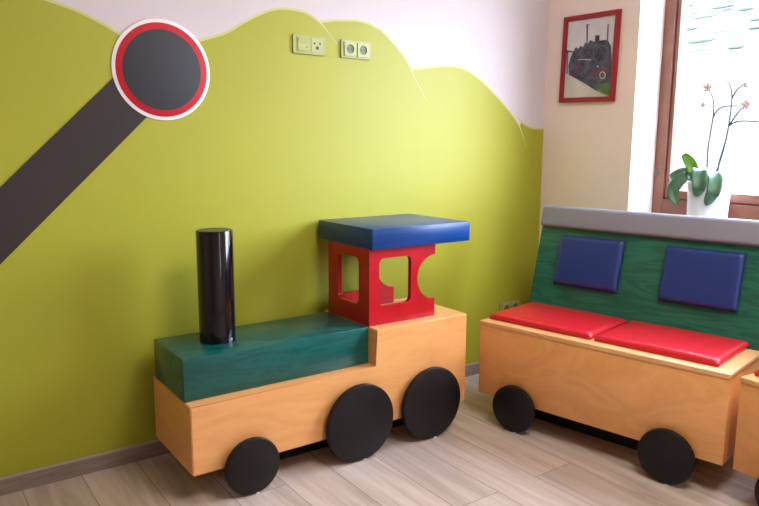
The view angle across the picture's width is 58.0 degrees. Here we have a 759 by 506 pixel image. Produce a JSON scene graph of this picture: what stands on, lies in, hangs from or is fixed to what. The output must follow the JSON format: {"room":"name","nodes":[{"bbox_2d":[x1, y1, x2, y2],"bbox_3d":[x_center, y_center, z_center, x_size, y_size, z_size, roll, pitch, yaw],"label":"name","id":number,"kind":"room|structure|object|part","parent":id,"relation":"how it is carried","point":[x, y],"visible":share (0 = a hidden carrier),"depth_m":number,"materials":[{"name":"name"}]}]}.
{"room":"children's playroom","nodes":[
{"label":"children's playroom","id":0,"kind":"room"},
{"bbox_2d":[0,0,548,476],"bbox_3d":[-1.957,-0.380,1.751,7.600,2.770,0.202,-6,11,-35],"label":"wall","id":1,"kind":"structure","parent":0,"point":[444,118],"depth_m":2.66,"materials":[{"name":"green paint"}]},
{"bbox_2d":[0,19,209,263],"bbox_3d":[-1.061,-0.230,2.294,1.057,1.142,0.006,-6,11,-35],"label":"signal","id":2,"kind":"object","parent":1,"relation":"attached to","point":[161,71],"visible":1,"depth_m":2.35,"materials":[{"name":"grey paint"}]},
{"bbox_3d":[-1.149,-0.122,2.250,0.844,0.942,0.003,-6,11,-35],"label":"signal arm","id":3,"kind":"part","parent":2,"relation":"part of","materials":[{"name":"grey paint"}]},
{"bbox_2d":[0,362,478,495],"bbox_3d":[-1.984,0.861,1.800,7.000,0.062,0.013,-6,11,-35],"label":"baseboard","id":4,"kind":"structure","parent":1,"relation":"attached to","point":[17,482],"depth_m":2.45,"materials":[{"name":"beige"}]},
{"bbox_2d":[292,34,325,55],"bbox_3d":[-0.280,-0.837,2.754,0.152,0.072,0.016,-6,11,-35],"label":"light switch","id":5,"kind":"object","parent":1,"relation":"attached to","point":[301,44],"visible":1,"depth_m":2.75,"materials":[{"name":"yellow plastic"}]},
{"bbox_3d":[-0.306,-0.834,2.734,0.055,0.055,0.002,-6,11,-35],"label":"switch frame","id":6,"kind":"part","parent":5,"relation":"part of","materials":[{"name":"yellow plastic"}]},
{"bbox_2d":[340,39,370,59],"bbox_3d":[-0.098,-0.856,2.884,0.152,0.072,0.013,-6,11,-35],"label":"double socket","id":7,"kind":"object","parent":1,"relation":"attached to","point":[352,49],"visible":1,"depth_m":2.88,"materials":[{"name":"yellow plastic"}]},
{"bbox_2d":[499,300,520,310],"bbox_3d":[0.696,0.290,3.644,0.152,0.066,0.013,-6,11,-35],"label":"double socket","id":8,"kind":"object","parent":1,"relation":"attached to","point":[504,305],"visible":0.59,"depth_m":3.63,"materials":[{"name":"yellow plastic"}]},
{"bbox_2d":[0,374,756,505],"bbox_3d":[-0.682,1.243,0.012,7.000,0.120,4.500,-6,11,-35],"label":"floor","id":9,"kind":"structure","parent":0,"point":[475,461],"depth_m":2.44,"materials":[{"name":"grey wood"}]},
{"bbox_2d":[153,214,469,494],"bbox_3d":[-0.218,0.320,2.677,1.224,0.878,0.472,-6,11,-35],"label":"locomotive","id":10,"kind":"object","parent":9,"relation":"on","point":[243,400],"visible":1,"depth_m":2.51,"materials":[{"name":"brown wood"}]},
{"bbox_3d":[-0.334,0.442,2.832,1.188,0.380,0.033,-6,11,-35],"label":"panel","id":11,"kind":"part","parent":10,"relation":"part of","materials":[{"name":"brown wood"}]},
{"bbox_3d":[-0.117,0.116,2.729,0.020,0.300,0.259,-6,11,-35],"label":"panel","id":12,"kind":"part","parent":10,"relation":"part of","materials":[{"name":"red wood"}]},
{"bbox_3d":[-0.074,0.084,2.929,0.325,0.300,0.020,-6,11,-35],"label":"panel","id":13,"kind":"part","parent":10,"relation":"part of","materials":[{"name":"red wood"}]},
{"bbox_2d":[478,205,758,484],"bbox_3d":[0.962,0.302,2.756,1.000,0.902,0.560,9,12,43],"label":"wagon","id":14,"kind":"object","parent":9,"relation":"on","point":[639,331],"visible":1,"depth_m":2.68,"materials":[{"name":"brown wood"}]},
{"bbox_2d":[489,302,627,339],"bbox_3d":[0.758,0.275,2.906,0.468,0.032,0.337,9,12,43],"label":"seat cushion","id":15,"kind":"object","parent":14,"relation":"on","point":[576,320],"depth_m":2.86,"materials":[{"name":"red leather"}]},
{"bbox_2d":[553,235,625,292],"bbox_3d":[0.916,0.044,3.011,0.300,0.220,0.082,9,12,43],"label":"cushion","id":16,"kind":"object","parent":14,"relation":"on","point":[582,263],"depth_m":2.99,"materials":[{"name":"blue leather"}]},
{"bbox_3d":[0.914,0.332,2.711,1.000,0.018,0.360,9,12,43],"label":"seat lid","id":17,"kind":"part","parent":14,"relation":"part of","materials":[{"name":"brown wood"}]},
{"bbox_3d":[1.097,0.090,2.867,0.991,0.481,0.143,9,12,43],"label":"backrest","id":18,"kind":"part","parent":14,"relation":"part of","materials":[{"name":"green wood"}]},
{"bbox_2d":[594,321,749,366],"bbox_3d":[1.100,0.328,2.583,0.454,0.032,0.337,9,12,43],"label":"seat cushion","id":19,"kind":"object","parent":14,"relation":"on","point":[698,344],"depth_m":2.54,"materials":[{"name":"red leather"}]},
{"bbox_2d":[658,245,746,311],"bbox_3d":[1.260,0.097,2.687,0.300,0.220,0.082,9,12,43],"label":"cushion","id":20,"kind":"object","parent":14,"relation":"on","point":[702,278],"depth_m":2.66,"materials":[{"name":"blue leather"}]},
{"bbox_2d":[733,369,758,505],"bbox_3d":[1.637,0.439,1.916,0.560,0.902,1.000,-5,10,-30],"label":"wagon","id":21,"kind":"object","parent":9,"relation":"on","point":[746,453],"visible":1,"depth_m":2.21,"materials":[{"name":"brown wood"}]},
{"bbox_3d":[1.577,0.466,1.885,0.360,0.018,1.000,-5,10,-30],"label":"seat lid","id":22,"kind":"part","parent":21,"relation":"part of","materials":[{"name":"brown wood"}]},
{"bbox_2d":[539,0,665,242],"bbox_3d":[2.291,-0.379,1.897,0.285,2.770,4.500,-6,11,-35],"label":"wall","id":23,"kind":"structure","parent":0,"point":[597,155],"depth_m":3.31,"materials":[{"name":"beige paint"}]},
{"bbox_2d":[559,9,621,102],"bbox_3d":[1.023,-0.951,3.343,0.019,0.419,0.328,-6,12,-35],"label":"framed picture","id":24,"kind":"object","parent":23,"relation":"attached to","point":[591,41],"visible":1,"depth_m":3.33,"materials":[{"name":"red wood"}]},
{"bbox_2d":[651,0,758,219],"bbox_3d":[1.774,-0.784,2.565,0.350,1.485,1.679,-6,11,-35],"label":"window","id":25,"kind":"structure","parent":23,"relation":"in","point":[741,206],"depth_m":3.23,"materials":[{"name":"brown wood"}]},
{"bbox_2d":[667,81,758,217],"bbox_3d":[1.455,-0.434,2.963,0.390,0.606,0.209,6,10,31],"label":"potted orchid","id":26,"kind":"object","parent":25,"relation":"on","point":[708,195],"visible":0.97,"depth_m":2.95,"materials":[{"name":"green plant"}]},
{"bbox_3d":[1.422,-0.717,2.963,0.010,0.039,0.040,-6,11,-35],"label":"flower","id":27,"kind":"part","parent":26,"relation":"part of","materials":[{"name":"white plant"}]},
{"bbox_3d":[1.449,-0.226,3.019,0.176,0.178,0.176,-6,11,-35],"label":"pot","id":28,"kind":"part","parent":26,"relation":"part of","materials":[{"name":"white ceramic"}]},
{"bbox_3d":[1.438,-0.500,2.989,0.008,0.419,0.031,-6,11,-35],"label":"flower stem","id":29,"kind":"part","parent":26,"relation":"part of","materials":[{"name":"grey"}]},
{"bbox_3d":[1.475,-0.507,2.934,0.009,0.452,0.053,-6,11,-35],"label":"flower stem","id":30,"kind":"part","parent":26,"relation":"part of","materials":[{"name":"grey"}]},
{"bbox_3d":[1.480,-0.603,2.913,0.007,0.048,0.122,-6,11,-35],"label":"flower stem","id":31,"kind":"part","parent":26,"relation":"part of","materials":[{"name":"grey"}]},
{"bbox_3d":[1.505,-0.577,2.882,0.007,0.084,0.068,-6,11,-35],"label":"flower stem","id":32,"kind":"part","parent":26,"relation":"part of","materials":[{"name":"grey"}]},
{"bbox_3d":[1.534,-0.540,2.846,0.007,0.025,0.166,-6,11,-35],"label":"flower stem","id":33,"kind":"part","parent":26,"relation":"part of","materials":[{"name":"grey"}]},
{"bbox_3d":[1.520,-0.616,2.839,0.008,0.039,0.040,-6,11,-35],"label":"flower","id":34,"kind":"part","parent":26,"relation":"part of","materials":[{"name":"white plant"}]},
{"label":"outside","id":35,"kind":"structure","parent":0,"visible":0},
{"bbox_3d":[31.798,-3.559,37.948,89.715,0.100,140.000,-6,11,-35],"label":"ground","id":36,"kind":"structure","parent":35,"visible":0},
{"bbox_2d":[677,62,758,194],"bbox_3d":[2.853,-5.480,33.519,0.400,4.750,43.000,-6,11,-35],"label":"window pane","id":37,"kind":"structure","parent":36,"relation":"on","point":[739,164],"depth_m":21.83,"materials":[{"name":"grey glass"}]},
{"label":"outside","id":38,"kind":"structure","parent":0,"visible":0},
{"bbox_2d":[685,0,758,60],"bbox_3d":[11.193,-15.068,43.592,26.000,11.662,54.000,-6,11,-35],"label":"hillside","id":39,"kind":"structure","parent":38,"point":[748,38],"depth_m":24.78,"materials":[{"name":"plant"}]},
{"bbox_2d":[685,0,758,52],"bbox_3d":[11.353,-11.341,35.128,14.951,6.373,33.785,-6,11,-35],"label":"tree","id":40,"kind":"object","parent":39,"relation":"on","point":[729,6],"visible":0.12,"depth_m":25.98,"materials":[{"name":"green plant"}]}
]}

